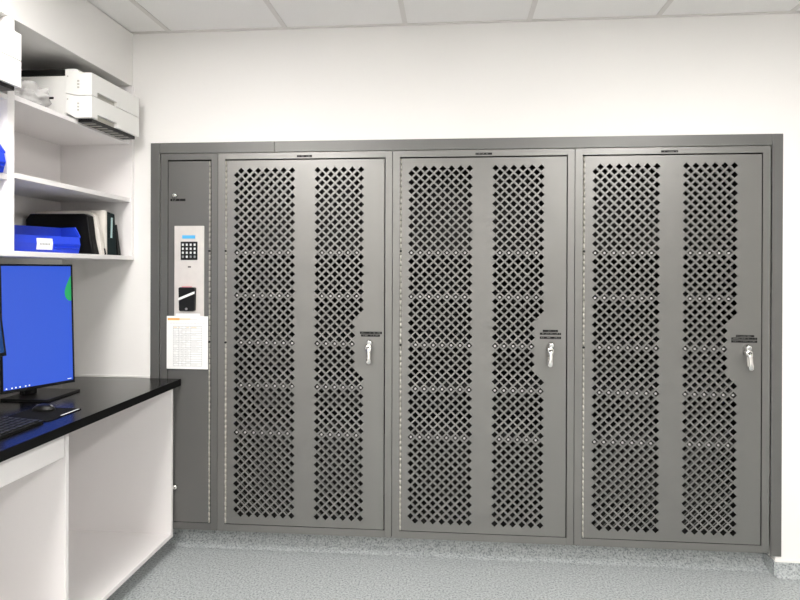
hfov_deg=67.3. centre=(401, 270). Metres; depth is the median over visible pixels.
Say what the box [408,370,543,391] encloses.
shelf
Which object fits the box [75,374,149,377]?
trim
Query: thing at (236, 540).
baseboard
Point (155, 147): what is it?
trim
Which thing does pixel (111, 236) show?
binder
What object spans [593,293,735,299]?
shelf
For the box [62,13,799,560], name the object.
wall
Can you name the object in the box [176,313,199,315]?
paper sheet
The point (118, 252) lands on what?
folder
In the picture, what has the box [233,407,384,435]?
shelf
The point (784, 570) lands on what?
baseboard
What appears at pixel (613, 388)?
shelf
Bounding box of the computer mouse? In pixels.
[32,404,55,411]
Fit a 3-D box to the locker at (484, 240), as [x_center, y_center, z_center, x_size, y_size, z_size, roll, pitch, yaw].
[0.419,0.372,3.230,0.893,1.941,0.603,0,0,5]
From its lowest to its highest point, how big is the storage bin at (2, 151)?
0.118 m
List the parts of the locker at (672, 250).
handle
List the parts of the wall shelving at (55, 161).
shelf, shelf, panel, panel, shelf, shelf, shelf, panel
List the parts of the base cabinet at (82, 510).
drawer, panel, panel, panel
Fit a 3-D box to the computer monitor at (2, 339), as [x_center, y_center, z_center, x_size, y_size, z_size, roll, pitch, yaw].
[-1.594,0.273,1.936,0.233,0.570,0.545,0,0,8]
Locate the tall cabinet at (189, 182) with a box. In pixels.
[160,153,217,530]
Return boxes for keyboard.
[0,417,43,438]
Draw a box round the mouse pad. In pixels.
[7,408,80,421]
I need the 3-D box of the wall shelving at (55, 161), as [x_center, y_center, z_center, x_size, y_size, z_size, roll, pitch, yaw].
[-1.670,-0.503,2.169,0.396,0.898,1.949,0,0,5]
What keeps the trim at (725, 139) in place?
attached to the wall at (735, 74)
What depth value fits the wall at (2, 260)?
2.91 m
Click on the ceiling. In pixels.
(136, 16)
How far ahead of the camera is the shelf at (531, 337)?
3.21 m
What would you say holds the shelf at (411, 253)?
attached to the locker at (484, 240)
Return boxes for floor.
[106,543,799,599]
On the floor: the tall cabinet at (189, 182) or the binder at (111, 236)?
the tall cabinet at (189, 182)
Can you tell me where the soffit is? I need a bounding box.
[0,0,132,85]
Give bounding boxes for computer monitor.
[0,264,79,401]
[0,306,6,356]
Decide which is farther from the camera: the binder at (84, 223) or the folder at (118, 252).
the folder at (118, 252)
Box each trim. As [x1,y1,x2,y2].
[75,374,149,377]
[150,143,159,377]
[160,141,274,153]
[275,134,771,151]
[763,553,774,575]
[770,134,782,556]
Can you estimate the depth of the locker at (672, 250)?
2.91 m
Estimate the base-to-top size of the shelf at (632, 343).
0.012 m
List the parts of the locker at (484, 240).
handle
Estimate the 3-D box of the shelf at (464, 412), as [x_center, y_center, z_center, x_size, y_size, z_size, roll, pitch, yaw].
[0.420,0.836,3.261,0.885,0.012,0.524,0,0,5]
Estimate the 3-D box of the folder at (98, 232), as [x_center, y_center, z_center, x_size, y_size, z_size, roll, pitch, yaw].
[-1.601,-0.180,2.893,0.342,0.206,0.026,0,0,5]
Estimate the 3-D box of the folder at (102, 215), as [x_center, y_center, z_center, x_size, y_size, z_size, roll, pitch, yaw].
[-1.591,-0.184,2.930,0.314,0.215,0.016,0,0,5]
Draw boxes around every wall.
[0,258,61,263]
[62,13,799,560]
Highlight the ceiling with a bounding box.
[87,0,799,33]
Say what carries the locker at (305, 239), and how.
on the baseboard at (236, 540)
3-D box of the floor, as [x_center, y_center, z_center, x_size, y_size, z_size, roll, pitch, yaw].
[1.317,1.492,-0.305,6.987,0.060,7.820,0,0,5]
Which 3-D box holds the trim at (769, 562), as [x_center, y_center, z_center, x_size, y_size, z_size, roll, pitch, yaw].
[1.778,1.420,2.909,0.006,0.072,0.104,0,0,5]
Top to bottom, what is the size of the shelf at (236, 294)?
0.012 m
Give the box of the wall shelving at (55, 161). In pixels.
[0,16,133,259]
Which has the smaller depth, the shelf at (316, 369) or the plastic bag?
the plastic bag
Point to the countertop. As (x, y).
(98, 398)
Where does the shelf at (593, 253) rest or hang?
attached to the locker at (672, 250)
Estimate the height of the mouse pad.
0.003 m
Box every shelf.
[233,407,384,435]
[234,291,384,296]
[234,330,384,344]
[234,367,384,388]
[235,253,361,254]
[408,332,534,346]
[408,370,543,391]
[408,410,542,440]
[409,252,566,254]
[409,292,566,298]
[592,335,726,349]
[592,373,736,395]
[592,415,735,445]
[593,253,734,254]
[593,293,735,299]
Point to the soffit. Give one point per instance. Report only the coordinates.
(55, 34)
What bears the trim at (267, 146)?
attached to the wall at (735, 74)
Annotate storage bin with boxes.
[0,145,5,172]
[14,225,79,253]
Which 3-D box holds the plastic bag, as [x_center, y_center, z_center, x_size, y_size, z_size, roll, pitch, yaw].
[-1.562,-0.730,2.509,0.167,0.120,0.182,0,0,5]
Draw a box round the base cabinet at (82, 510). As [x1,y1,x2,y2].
[0,389,172,599]
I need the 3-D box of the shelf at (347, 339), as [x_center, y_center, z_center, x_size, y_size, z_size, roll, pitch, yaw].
[-0.474,0.371,3.337,0.892,0.012,0.524,0,0,5]
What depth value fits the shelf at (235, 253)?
3.09 m
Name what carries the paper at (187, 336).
attached to the tall cabinet at (189, 182)
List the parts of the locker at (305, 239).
handle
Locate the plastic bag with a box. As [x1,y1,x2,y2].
[14,79,51,106]
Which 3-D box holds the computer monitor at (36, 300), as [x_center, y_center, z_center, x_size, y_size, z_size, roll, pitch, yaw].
[-1.599,0.265,2.624,0.213,0.584,0.319,0,0,5]
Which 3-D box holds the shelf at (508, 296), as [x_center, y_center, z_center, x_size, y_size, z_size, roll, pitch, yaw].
[0.422,0.132,3.259,0.885,0.012,0.524,0,0,5]
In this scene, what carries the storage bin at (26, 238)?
on the wall shelving at (55, 161)
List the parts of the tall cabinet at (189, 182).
door, keypad panel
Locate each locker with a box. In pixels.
[217,151,392,537]
[392,148,574,544]
[573,146,770,552]
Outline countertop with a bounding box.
[0,377,180,461]
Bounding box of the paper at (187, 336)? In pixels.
[167,316,207,368]
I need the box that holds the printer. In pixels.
[21,69,138,139]
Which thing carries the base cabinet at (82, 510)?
on the floor
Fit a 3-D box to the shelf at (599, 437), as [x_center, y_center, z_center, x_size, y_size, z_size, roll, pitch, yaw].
[1.321,0.839,3.184,0.903,0.012,0.524,0,0,5]
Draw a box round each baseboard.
[164,529,769,572]
[775,560,799,579]
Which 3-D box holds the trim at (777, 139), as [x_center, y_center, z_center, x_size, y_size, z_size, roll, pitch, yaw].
[1.780,0.355,2.851,0.049,2.008,0.006,0,0,5]
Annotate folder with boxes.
[35,212,104,254]
[44,210,106,254]
[115,225,120,254]
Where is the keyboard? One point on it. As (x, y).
(9, 426)
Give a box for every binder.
[26,214,98,253]
[107,212,115,254]
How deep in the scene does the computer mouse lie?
2.37 m

